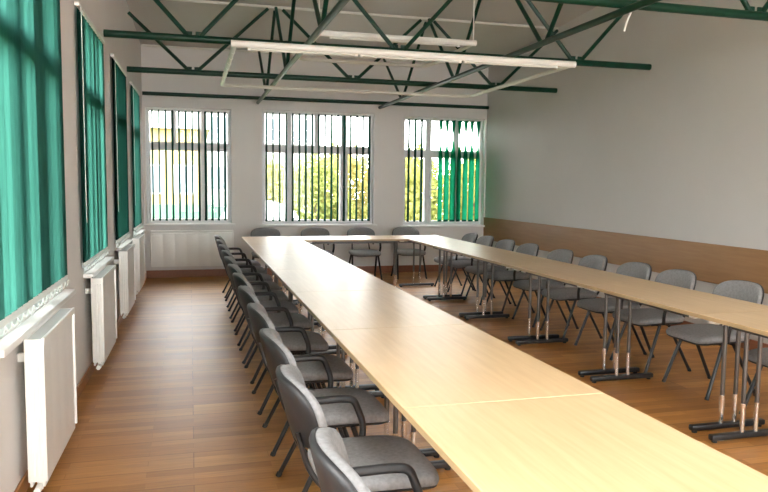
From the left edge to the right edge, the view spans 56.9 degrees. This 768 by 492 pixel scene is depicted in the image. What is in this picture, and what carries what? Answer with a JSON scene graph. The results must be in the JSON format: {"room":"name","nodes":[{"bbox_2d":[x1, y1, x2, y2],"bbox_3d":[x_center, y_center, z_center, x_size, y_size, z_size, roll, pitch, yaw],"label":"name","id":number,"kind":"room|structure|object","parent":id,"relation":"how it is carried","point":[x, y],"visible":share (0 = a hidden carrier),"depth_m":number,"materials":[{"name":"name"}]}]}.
{"room":"conference room","nodes":[
{"label":"conference room","id":0,"kind":"room"},
{"bbox_2d":[0,0,143,491],"bbox_3d":[-1.776,-0.903,2.853,0.341,4.200,16.166,-1,5,-15],"label":"wall","id":1,"kind":"structure","parent":0,"point":[104,14],"depth_m":4.91,"materials":[{"name":"paint"}]},
{"bbox_2d":[0,0,68,337],"bbox_3d":[-1.729,-0.617,3.468,0.045,1.865,1.792,-1,5,-14],"label":"vertical blind","id":2,"kind":"object","parent":1,"relation":"attached to","point":[33,239],"visible":1,"depth_m":3.49,"materials":[{"name":"green fabric"}]},
{"bbox_2d":[0,289,75,357],"bbox_3d":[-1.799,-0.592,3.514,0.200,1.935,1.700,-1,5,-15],"label":"window sill","id":3,"kind":"structure","parent":1,"relation":"in","point":[12,339],"depth_m":3.40,"materials":[{"name":"white plastic"}]},
{"bbox_2d":[17,307,77,491],"bbox_3d":[-1.685,0.729,3.545,0.145,0.710,0.845,-1,5,-15],"label":"panel radiator","id":4,"kind":"object","parent":1,"relation":"attached to","point":[48,357],"visible":0.99,"depth_m":3.32,"materials":[{"name":"metal"}]},
{"bbox_2d":[25,307,74,344],"bbox_3d":[-1.655,0.391,3.536,0.084,0.035,0.808,-1,5,-15],"label":"grille","id":5,"kind":"object","parent":4,"relation":"attached to","point":[50,327],"depth_m":3.44,"materials":[{"name":"metal"}]},
{"bbox_2d":[14,314,122,491],"bbox_3d":[-1.667,1.135,3.234,0.018,0.075,15.796,-1,5,-15],"label":"baseboard","id":6,"kind":"structure","parent":1,"relation":"attached to","point":[23,485],"depth_m":4.91,"materials":[{"name":"brown wood"}]},
{"bbox_2d":[74,2,108,269],"bbox_3d":[-2.288,-0.808,5.613,0.043,1.865,1.382,-1,5,-15],"label":"vertical blind","id":7,"kind":"object","parent":1,"relation":"attached to","point":[89,39],"visible":1,"depth_m":5.48,"materials":[{"name":"green fabric"}]},
{"bbox_2d":[83,256,113,277],"bbox_3d":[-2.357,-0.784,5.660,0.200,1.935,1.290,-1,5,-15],"label":"window sill","id":8,"kind":"structure","parent":1,"relation":"in","point":[98,266],"depth_m":5.60,"materials":[{"name":"white plastic"}]},
{"bbox_2d":[85,265,116,369],"bbox_3d":[-2.190,0.526,5.486,0.145,0.670,0.855,-1,5,-15],"label":"panel radiator","id":9,"kind":"object","parent":1,"relation":"attached to","point":[102,290],"visible":1,"depth_m":5.21,"materials":[{"name":"metal"}]},
{"bbox_2d":[91,265,115,281],"bbox_3d":[-2.160,0.208,5.478,0.084,0.035,0.818,-1,5,-15],"label":"grille","id":10,"kind":"object","parent":9,"relation":"attached to","point":[106,272],"depth_m":5.39,"materials":[{"name":"metal"}]},
{"bbox_2d":[110,54,129,244],"bbox_3d":[-2.792,-0.981,7.551,0.043,1.865,1.322,-1,5,-15],"label":"vertical blind","id":11,"kind":"object","parent":1,"relation":"attached to","point":[118,73],"visible":1,"depth_m":7.47,"materials":[{"name":"green fabric"}]},
{"bbox_2d":[116,239,132,251],"bbox_3d":[-2.867,-0.959,7.617,0.200,1.935,1.190,-1,5,-15],"label":"window","id":12,"kind":"structure","parent":1,"relation":"in","point":[129,241],"depth_m":7.59,"materials":[{"name":"white plastic"}]},
{"bbox_2d":[114,244,135,318],"bbox_3d":[-2.643,0.340,7.223,0.145,0.660,0.845,-1,5,-15],"label":"panel radiator","id":13,"kind":"object","parent":1,"relation":"attached to","point":[126,261],"visible":1,"depth_m":6.88,"materials":[{"name":"metal"}]},
{"bbox_2d":[119,244,134,252],"bbox_3d":[-2.613,0.028,7.216,0.084,0.035,0.808,-1,5,-15],"label":"grille","id":14,"kind":"object","parent":13,"relation":"attached to","point":[128,248],"depth_m":7.18,"materials":[{"name":"metal"}]},
{"bbox_2d":[129,81,142,231],"bbox_3d":[-3.268,-1.145,9.383,0.043,1.865,1.242,-1,5,-15],"label":"vertical blind","id":15,"kind":"object","parent":1,"relation":"attached to","point":[135,105],"visible":1,"depth_m":9.31,"materials":[{"name":"green fabric"}]},
{"bbox_2d":[133,229,144,235],"bbox_3d":[-3.347,-1.123,9.463,0.200,1.935,1.080,-1,5,-15],"label":"window","id":16,"kind":"structure","parent":1,"relation":"in","point":[141,231],"depth_m":9.58,"materials":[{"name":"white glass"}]},
{"bbox_2d":[132,233,145,294],"bbox_3d":[-2.998,0.201,8.586,0.145,0.655,0.875,-1,5,-15],"label":"panel radiator","id":17,"kind":"object","parent":1,"relation":"attached to","point":[139,239],"visible":0.92,"depth_m":8.38,"materials":[{"name":"metal"}]},
{"bbox_2d":[132,233,144,240],"bbox_3d":[-2.968,-0.109,8.579,0.084,0.035,0.838,-1,5,-15],"label":"grille","id":18,"kind":"object","parent":17,"relation":"attached to","point":[139,237],"depth_m":8.49,"materials":[{"name":"metal"}]},
{"bbox_2d":[141,46,487,272],"bbox_3d":[-0.986,-1.651,11.586,6.272,4.200,0.340,-1,5,-15],"label":"wall","id":19,"kind":"structure","parent":0,"point":[246,115],"depth_m":11.30,"materials":[{"name":"paint"}]},
{"bbox_2d":[144,107,234,225],"bbox_3d":[-3.010,-1.217,10.965,1.370,1.800,0.245,-1,5,-15],"label":"window","id":20,"kind":"structure","parent":19,"relation":"in","point":[163,222],"depth_m":11.02,"materials":[{"name":"white plastic"}]},
{"bbox_2d":[146,107,229,220],"bbox_3d":[-3.006,-1.251,10.950,1.252,1.718,0.097,-1,5,-15],"label":"vertical blind","id":21,"kind":"object","parent":20,"relation":"attached to","point":[152,108],"visible":1,"depth_m":10.95,"materials":[{"name":"white fabric"}]},
{"bbox_2d":[150,230,233,266],"bbox_3d":[-2.955,0.044,10.947,1.235,0.578,0.145,-1,5,-15],"label":"panel radiator","id":22,"kind":"object","parent":19,"relation":"attached to","point":[168,248],"visible":0.85,"depth_m":10.86,"materials":[{"name":"metal"}]},
{"bbox_2d":[150,230,232,232],"bbox_3d":[-2.944,-0.224,10.894,1.223,0.035,0.084,-1,5,-15],"label":"grille","id":23,"kind":"object","parent":22,"relation":"attached to","point":[152,231],"depth_m":10.86,"materials":[{"name":"metal"}]},
{"bbox_2d":[146,264,464,277],"bbox_3d":[-0.961,0.400,11.590,5.552,0.115,0.018,-1,5,-15],"label":"baseboard","id":24,"kind":"structure","parent":19,"relation":"attached to","point":[402,268],"depth_m":11.13,"materials":[{"name":"brown wood"}]},
{"bbox_2d":[259,112,376,226],"bbox_3d":[-1.061,-1.242,11.496,1.930,1.840,0.245,-1,5,-15],"label":"window","id":25,"kind":"structure","parent":19,"relation":"in","point":[276,223],"depth_m":11.50,"materials":[{"name":"white plastic"}]},
{"bbox_2d":[262,110,373,220],"bbox_3d":[-1.057,-1.278,11.480,1.812,1.753,0.094,-1,5,-15],"label":"vertical blind","id":26,"kind":"object","parent":25,"relation":"attached to","point":[266,111],"visible":1,"depth_m":11.48,"materials":[{"name":"white fabric"}]},
{"bbox_2d":[400,118,484,227],"bbox_3d":[1.008,-1.246,12.061,1.550,1.845,0.245,-1,5,-15],"label":"window","id":27,"kind":"structure","parent":19,"relation":"in","point":[428,154],"depth_m":12.08,"materials":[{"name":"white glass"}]},
{"bbox_2d":[404,117,483,221],"bbox_3d":[1.011,-1.288,12.050,1.432,1.748,0.127,-1,5,-15],"label":"vertical blind","id":28,"kind":"object","parent":27,"relation":"attached to","point":[446,201],"visible":1,"depth_m":12.11,"materials":[{"name":"green fabric"}]},
{"bbox_2d":[378,0,661,108],"bbox_3d":[1.363,-2.403,6.325,0.054,1.270,10.854,-1,5,-15],"label":"truss","id":29,"kind":"object","parent":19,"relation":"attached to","point":[640,4],"visible":0.88,"depth_m":6.45,"materials":[{"name":"green metal"}]},
{"bbox_2d":[220,40,575,97],"bbox_3d":[-0.067,-1.877,7.686,3.257,0.161,2.673,-1,5,-15],"label":"lamp frame","id":30,"kind":"object","parent":29,"relation":"hanging from","point":[557,65],"visible":1,"depth_m":6.56,"materials":[{"name":"white metal"}]},
{"bbox_2d":[126,0,596,62],"bbox_3d":[0.920,-2.781,3.549,6.907,0.921,16.616,-1,5,-15],"label":"ceiling","id":31,"kind":"structure","parent":0,"point":[194,17],"depth_m":9.34,"materials":[{"name":"paint"}]},
{"bbox_2d":[256,0,349,103],"bbox_3d":[-0.538,-2.378,5.807,0.054,1.270,10.854,-1,5,-15],"label":"truss","id":32,"kind":"object","parent":31,"relation":"attached to","point":[323,21],"visible":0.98,"depth_m":7.29,"materials":[{"name":"green metal"}]},
{"bbox_2d":[141,44,488,108],"bbox_3d":[-0.911,-2.653,11.261,5.569,0.742,0.056,-1,5,-15],"label":"roof truss","id":33,"kind":"object","parent":31,"relation":"attached to","point":[145,45],"visible":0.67,"depth_m":11.18,"materials":[{"name":"metal"}]},
{"bbox_2d":[127,0,557,92],"bbox_3d":[-0.314,-2.520,9.027,5.601,0.886,0.068,-1,5,-15],"label":"roof truss","id":34,"kind":"object","parent":31,"relation":"attached to","point":[198,71],"visible":0.83,"depth_m":8.93,"materials":[{"name":"green metal"}]},
{"bbox_2d":[103,0,651,69],"bbox_3d":[0.220,-2.404,7.025,5.627,1.011,0.068,-1,5,-15],"label":"roof truss","id":35,"kind":"object","parent":31,"relation":"attached to","point":[187,36],"visible":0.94,"depth_m":6.93,"materials":[{"name":"green metal"}]},
{"bbox_2d":[298,0,476,67],"bbox_3d":[-0.047,-2.582,8.086,1.730,0.810,1.593,-1,5,-15],"label":"lamp frame","id":36,"kind":"object","parent":31,"relation":"hanging from","point":[343,35],"visible":0.77,"depth_m":7.48,"materials":[{"name":"white metal"}]},
{"bbox_2d":[528,0,767,20],"bbox_3d":[0.804,-2.276,4.823,5.650,1.148,0.068,-1,5,-15],"label":"roof truss","id":37,"kind":"object","parent":31,"relation":"attached to","point":[749,13],"visible":1,"depth_m":5.24,"materials":[{"name":"green metal"}]},
{"bbox_2d":[623,12,631,31],"bbox_3d":[1.758,-1.642,5.097,0.082,0.204,0.019,-1,5,-15],"label":"cable","id":38,"kind":"object","parent":37,"relation":"hanging from","point":[630,12],"visible":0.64,"depth_m":5.09,"materials":[{"name":"white plastic"}]},
{"bbox_2d":[26,271,767,491],"bbox_3d":[0.877,1.203,3.893,6.907,0.120,16.616,-1,5,-15],"label":"floor","id":39,"kind":"structure","parent":0,"point":[172,406],"depth_m":4.99,"materials":[{"name":"brown wood"}]},
{"bbox_2d":[214,235,260,297],"bbox_3d":[-1.923,0.253,9.303,0.583,0.794,0.514,-1,5,-16],"label":"armchair","id":40,"kind":"object","parent":39,"relation":"on","point":[254,263],"visible":0.28,"depth_m":9.18,"materials":[{"name":"grey fabric"}]},
{"bbox_2d":[216,239,265,307],"bbox_3d":[-1.739,0.314,8.621,0.583,0.794,0.514,-1,5,-15],"label":"armchair","id":41,"kind":"object","parent":39,"relation":"on","point":[219,241],"visible":0.37,"depth_m":8.48,"materials":[{"name":"grey fabric"}]},
{"bbox_2d":[218,244,271,318],"bbox_3d":[-1.550,0.376,7.925,0.583,0.794,0.514,-1,5,-14],"label":"armchair","id":42,"kind":"object","parent":39,"relation":"on","point":[266,277],"visible":0.33,"depth_m":7.77,"materials":[{"name":"grey fabric"}]},
{"bbox_2d":[221,250,279,331],"bbox_3d":[-1.369,0.434,7.271,0.583,0.794,0.514,-1,5,-15],"label":"armchair","id":43,"kind":"object","parent":39,"relation":"on","point":[273,286],"visible":0.36,"depth_m":7.14,"materials":[{"name":"grey fabric"}]},
{"bbox_2d":[224,256,287,345],"bbox_3d":[-1.204,0.489,6.656,0.583,0.794,0.514,-1,5,-15],"label":"armchair","id":44,"kind":"object","parent":39,"relation":"on","point":[282,296],"visible":0.35,"depth_m":6.53,"materials":[{"name":"grey fabric"}]},
{"bbox_2d":[227,264,298,363],"bbox_3d":[-1.031,0.546,6.021,0.583,0.794,0.514,-1,5,-14],"label":"armchair","id":45,"kind":"object","parent":39,"relation":"on","point":[232,268],"visible":0.3,"depth_m":5.92,"materials":[{"name":"grey fabric"}]},
{"bbox_2d":[251,228,280,259],"bbox_3d":[-1.753,0.135,10.679,0.514,0.794,0.583,-1,5,-15],"label":"armchair","id":46,"kind":"object","parent":39,"relation":"on","point":[258,232],"visible":0.22,"depth_m":10.84,"materials":[{"name":"black plastic"}]},
{"bbox_2d":[232,273,311,383],"bbox_3d":[-0.865,0.598,5.445,0.583,0.794,0.514,-1,5,-16],"label":"armchair","id":47,"kind":"object","parent":39,"relation":"on","point":[279,319],"visible":0.51,"depth_m":5.32,"materials":[{"name":"grey fabric"}]},
{"bbox_2d":[241,236,309,301],"bbox_3d":[-1.417,0.292,9.154,0.743,0.740,1.268,-1,5,-15],"label":"folding table","id":48,"kind":"object","parent":39,"relation":"on","point":[265,239],"visible":0.36,"depth_m":9.06,"materials":[{"name":"brown wood"}]},
{"bbox_2d":[238,285,328,414],"bbox_3d":[-0.681,0.660,4.753,0.583,0.794,0.514,-1,5,-15],"label":"armchair","id":49,"kind":"object","parent":39,"relation":"on","point":[294,341],"visible":0.44,"depth_m":4.60,"materials":[{"name":"grey fabric"}]},
{"bbox_2d":[249,244,329,320],"bbox_3d":[-1.084,0.401,7.934,0.743,0.740,1.268,-1,5,-15],"label":"folding table","id":50,"kind":"object","parent":39,"relation":"on","point":[258,249],"visible":0.31,"depth_m":7.82,"materials":[{"name":"brown wood"}]},
{"bbox_2d":[247,303,352,456],"bbox_3d":[-0.490,0.721,4.072,0.583,0.794,0.514,-1,5,-15],"label":"armchair","id":51,"kind":"object","parent":39,"relation":"on","point":[311,371],"visible":0.46,"depth_m":3.91,"materials":[{"name":"grey fabric"}]},
{"bbox_2d":[259,254,356,349],"bbox_3d":[-0.750,0.510,6.713,0.743,0.740,1.268,-1,5,-15],"label":"folding table","id":52,"kind":"object","parent":39,"relation":"on","point":[297,261],"visible":0.38,"depth_m":6.57,"materials":[{"name":"brown wood"}]},
{"bbox_2d":[301,227,334,254],"bbox_3d":[-1.019,0.126,10.878,0.514,0.794,0.583,-1,5,-13],"label":"armchair","id":53,"kind":"object","parent":39,"relation":"on","point":[311,231],"visible":0.25,"depth_m":11.05,"materials":[{"name":"black plastic"}]},
{"bbox_2d":[259,328,388,491],"bbox_3d":[-0.296,0.784,3.365,0.583,0.794,0.514,-1,5,-16],"label":"armchair","id":54,"kind":"object","parent":39,"relation":"on","point":[337,415],"visible":0.65,"depth_m":3.22,"materials":[{"name":"grey fabric"}]},
{"bbox_2d":[273,268,398,390],"bbox_3d":[-0.417,0.619,5.493,0.743,0.740,1.268,-1,5,-15],"label":"folding table","id":55,"kind":"object","parent":39,"relation":"on","point":[340,279],"visible":0.46,"depth_m":5.32,"materials":[{"name":"brown wood"}]},
{"bbox_2d":[296,235,408,288],"bbox_3d":[-0.447,0.254,9.713,1.417,0.740,0.702,-1,5,-15],"label":"folding table","id":56,"kind":"object","parent":39,"relation":"on","point":[393,239],"visible":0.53,"depth_m":9.54,"materials":[{"name":"brown wood"}]},
{"bbox_2d":[275,364,438,491],"bbox_3d":[-0.117,0.845,2.687,0.583,0.794,0.514,-1,5,-15],"label":"armchair","id":57,"kind":"object","parent":39,"relation":"on","point":[304,413],"visible":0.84,"depth_m":2.56,"materials":[{"name":"grey fabric"}]},
{"bbox_2d":[347,227,382,279],"bbox_3d":[-0.307,0.117,11.072,0.514,0.794,0.583,-1,5,-16],"label":"armchair","id":58,"kind":"object","parent":39,"relation":"on","point":[355,231],"visible":0.65,"depth_m":11.10,"materials":[{"name":"grey fabric"}]},
{"bbox_2d":[309,427,422,491],"bbox_3d":[0.081,0.908,1.983,0.583,0.794,0.514,-1,5,-14],"label":"armchair","id":59,"kind":"object","parent":39,"relation":"on","point":[334,471],"visible":1,"depth_m":1.84,"materials":[{"name":"grey fabric"}]},
{"bbox_2d":[294,289,466,457],"bbox_3d":[-0.083,0.729,4.272,0.743,0.740,1.268,-1,5,-15],"label":"folding table","id":60,"kind":"object","parent":39,"relation":"on","point":[357,309],"visible":0.5,"depth_m":4.08,"materials":[{"name":"brown wood"}]},
{"bbox_2d":[391,227,426,279],"bbox_3d":[0.400,0.108,11.264,0.514,0.794,0.583,-1,5,-13],"label":"armchair","id":61,"kind":"object","parent":39,"relation":"on","point":[399,230],"visible":0.52,"depth_m":11.21,"materials":[{"name":"grey fabric"}]},
{"bbox_2d":[395,235,466,298],"bbox_3d":[0.620,0.266,9.709,0.634,0.740,1.268,-1,5,-15],"label":"folding table","id":62,"kind":"object","parent":39,"relation":"on","point":[418,239],"visible":0.73,"depth_m":9.54,"materials":[{"name":"brown wood"}]},
{"bbox_2d":[434,233,477,290],"bbox_3d":[1.034,0.217,10.088,0.583,0.794,0.514,-1,5,-15],"label":"armchair","id":63,"kind":"object","parent":39,"relation":"on","point":[470,237],"visible":0.43,"depth_m":10.02,"materials":[{"name":"grey fabric"}]},
{"bbox_2d":[422,242,508,316],"bbox_3d":[0.953,0.375,8.488,0.634,0.740,1.268,-1,5,-15],"label":"folding table","id":64,"kind":"object","parent":39,"relation":"on","point":[452,248],"visible":0.7,"depth_m":8.35,"materials":[{"name":"brown wood"}]},
{"bbox_2d":[330,324,602,469],"bbox_3d":[0.250,0.838,3.052,0.743,0.740,1.268,-1,5,-15],"label":"folding table","id":65,"kind":"object","parent":39,"relation":"on","point":[417,366],"visible":0.67,"depth_m":2.84,"materials":[{"name":"brown wood"}]},
{"bbox_2d":[447,236,493,294],"bbox_3d":[1.179,0.263,9.571,0.583,0.794,0.514,-1,5,-16],"label":"armchair","id":66,"kind":"object","parent":39,"relation":"on","point":[484,240],"visible":0.44,"depth_m":9.45,"materials":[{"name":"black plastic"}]},
{"bbox_2d":[465,239,514,304],"bbox_3d":[1.350,0.318,8.962,0.583,0.794,0.514,-1,5,-17],"label":"armchair","id":67,"kind":"object","parent":39,"relation":"on","point":[506,244],"visible":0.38,"depth_m":8.89,"materials":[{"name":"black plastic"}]},
{"bbox_2d":[487,243,538,312],"bbox_3d":[1.516,0.371,8.367,0.583,0.794,0.514,-1,5,-16],"label":"armchair","id":68,"kind":"object","parent":39,"relation":"on","point":[532,249],"visible":0.53,"depth_m":8.23,"materials":[{"name":"grey fabric"}]},
{"bbox_2d":[459,251,569,341],"bbox_3d":[1.287,0.484,7.268,0.634,0.740,1.268,-1,5,-15],"label":"folding table","id":69,"kind":"object","parent":39,"relation":"on","point":[504,259],"visible":0.83,"depth_m":7.15,"materials":[{"name":"brown wood"}]},
{"bbox_2d":[512,249,573,327],"bbox_3d":[1.723,0.437,7.628,0.583,0.794,0.514,-1,5,-17],"label":"armchair","id":70,"kind":"object","parent":39,"relation":"on","point":[562,255],"visible":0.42,"depth_m":7.55,"materials":[{"name":"grey fabric"}]},
{"bbox_2d":[540,255,607,338],"bbox_3d":[1.892,0.491,7.021,0.583,0.794,0.514,-1,5,-14],"label":"armchair","id":71,"kind":"object","parent":39,"relation":"on","point":[599,262],"visible":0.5,"depth_m":6.89,"materials":[{"name":"grey fabric"}]},
{"bbox_2d":[509,264,653,376],"bbox_3d":[1.621,0.594,6.047,0.634,0.740,1.268,-1,5,-15],"label":"folding table","id":72,"kind":"object","parent":39,"relation":"on","point":[569,274],"visible":0.81,"depth_m":5.88,"materials":[{"name":"brown wood"}]},
{"bbox_2d":[403,393,767,491],"bbox_3d":[0.584,0.947,1.831,0.743,0.740,1.268,-1,5,-15],"label":"folding table","id":73,"kind":"object","parent":39,"relation":"on","point":[599,442],"visible":1,"depth_m":1.97,"materials":[{"name":"brown wood"}]},
{"bbox_2d":[574,262,651,354],"bbox_3d":[2.075,0.549,6.371,0.583,0.794,0.514,-1,5,-16],"label":"armchair","id":74,"kind":"object","parent":39,"relation":"on","point":[641,270],"visible":0.54,"depth_m":6.31,"materials":[{"name":"grey fabric"}]},
{"bbox_2d":[609,269,696,372],"bbox_3d":[2.228,0.599,5.824,0.583,0.794,0.514,-1,5,-16],"label":"armchair","id":75,"kind":"object","parent":39,"relation":"on","point":[641,317],"visible":0.56,"depth_m":5.71,"materials":[{"name":"grey fabric"}]},
{"bbox_2d":[582,282,767,432],"bbox_3d":[1.954,0.703,4.827,0.634,0.740,1.268,-1,5,-15],"label":"folding table","id":76,"kind":"object","parent":39,"relation":"on","point":[690,303],"visible":0.89,"depth_m":4.59,"materials":[{"name":"brown wood"}]},
{"bbox_2d":[662,280,763,400],"bbox_3d":[2.413,0.658,5.161,0.583,0.794,0.514,-1,5,-15],"label":"armchair","id":77,"kind":"object","parent":39,"relation":"on","point":[699,335],"visible":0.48,"depth_m":5.10,"materials":[{"name":"grey fabric"}]},
{"bbox_2d":[698,311,767,442],"bbox_3d":[2.288,0.812,3.606,0.634,0.740,1.268,-1,5,-15],"label":"folding table","id":78,"kind":"object","parent":39,"relation":"on","point":[756,322],"visible":1,"depth_m":4.10,"materials":[{"name":"brown wood"}]},
{"bbox_2d":[738,347,767,413],"bbox_3d":[2.622,0.725,4.413,0.583,0.794,0.514,-1,5,-16],"label":"armchair","id":79,"kind":"object","parent":39,"relation":"on","point":[752,357],"visible":0.63,"depth_m":4.49,"materials":[{"name":"grey fabric"}]},
{"bbox_2d":[485,0,767,343],"bbox_3d":[4.004,-0.990,4.578,0.340,4.200,16.546,-1,5,-15],"label":"wall","id":80,"kind":"structure","parent":0,"point":[677,149],"depth_m":7.90,"materials":[{"name":"grey paint"}]},
{"bbox_2d":[483,217,767,293],"bbox_3d":[3.807,0.370,4.670,0.024,0.379,15.812,-1,5,-15],"label":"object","id":81,"kind":"structure","parent":80,"relation":"attached to","point":[711,263],"depth_m":7.83,"materials":[{"name":"brown wood"}]},
{"bbox_2d":[528,278,767,349],"bbox_3d":[3.809,1.054,4.707,0.018,0.100,15.826,-1,5,-15],"label":"baseboard","id":82,"kind":"structure","parent":80,"relation":"attached to","point":[753,344],"depth_m":6.44,"materials":[{"name":"brown wood"}]},
{"label":"outside","id":83,"kind":"structure","parent":0,"visible":0},
{"bbox_3d":[-1.548,0.537,15.233,85.000,0.200,90.000,-1,5,-15],"label":"ground","id":84,"kind":"structure","parent":83,"visible":0},
{"bbox_2d":[149,111,209,204],"bbox_3d":[-11.946,-4.077,35.364,6.220,5.300,7.650,-1,5,-15],"label":"house","id":85,"kind":"structure","parent":84,"relation":"on","point":[155,113],"depth_m":32.48,"materials":[{"name":"white"}]},
{"bbox_2d":[152,200,223,218],"bbox_3d":[-5.452,-0.474,17.613,4.060,1.320,0.070,-1,5,-15],"label":"fence","id":86,"kind":"object","parent":84,"relation":"on","point":[156,206],"visible":0.07,"depth_m":17.68,"materials":[{"name":"white"}]},
{"bbox_2d":[220,201,297,219],"bbox_3d":[-2.585,-0.224,14.439,1.720,1.430,4.050,-1,5,-15],"label":"car","id":87,"kind":"object","parent":84,"relation":"on","point":[269,203],"visible":0.04,"depth_m":12.88,"materials":[{"name":"paint"}]},
{"bbox_2d":[207,113,320,212],"bbox_3d":[-7.999,-6.821,45.068,6.760,9.180,8.160,-1,5,-15],"label":"block","id":88,"kind":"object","parent":84,"relation":"on","point":[269,116],"visible":0.12,"depth_m":41.21,"materials":[{"name":"white"}]},
{"bbox_2d":[265,154,295,202],"bbox_3d":[-3.340,-1.300,20.389,1.737,2.718,2.215,-1,5,-15],"label":"bush","id":89,"kind":"object","parent":84,"relation":"on","point":[269,166],"visible":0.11,"depth_m":19.90,"materials":[{"name":"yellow plant"}]},
{"bbox_2d":[274,153,358,219],"bbox_3d":[-1.703,-1.092,18.057,2.204,2.770,1.824,-1,5,-15],"label":"bush","id":90,"kind":"object","parent":84,"relation":"on","point":[315,167],"visible":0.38,"depth_m":17.62,"materials":[{"name":"green plant"}]},
{"bbox_2d":[307,141,367,219],"bbox_3d":[-1.231,-1.487,20.866,2.373,3.184,2.023,-1,5,-15],"label":"bush","id":91,"kind":"object","parent":84,"relation":"on","point":[353,160],"visible":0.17,"depth_m":20.39,"materials":[{"name":"green plant"}]},
{"bbox_2d":[363,148,434,220],"bbox_3d":[0.362,-1.149,18.511,1.810,2.829,2.262,-1,5,-15],"label":"bush","id":92,"kind":"object","parent":84,"relation":"on","point":[411,182],"visible":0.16,"depth_m":17.96,"materials":[{"name":"green plant"}]},
{"bbox_2d":[405,142,443,220],"bbox_3d":[0.903,-1.558,21.549,2.199,3.186,2.362,-1,5,-15],"label":"bush","id":93,"kind":"object","parent":84,"relation":"on","point":[434,169],"visible":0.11,"depth_m":21.21,"materials":[{"name":"green plant"}]},
{"bbox_2d":[432,149,475,220],"bbox_3d":[2.416,-1.212,19.190,2.350,2.885,1.836,-1,5,-15],"label":"bush","id":94,"kind":"object","parent":84,"relation":"on","point":[435,206],"visible":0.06,"depth_m":18.90,"materials":[{"name":"green plant"}]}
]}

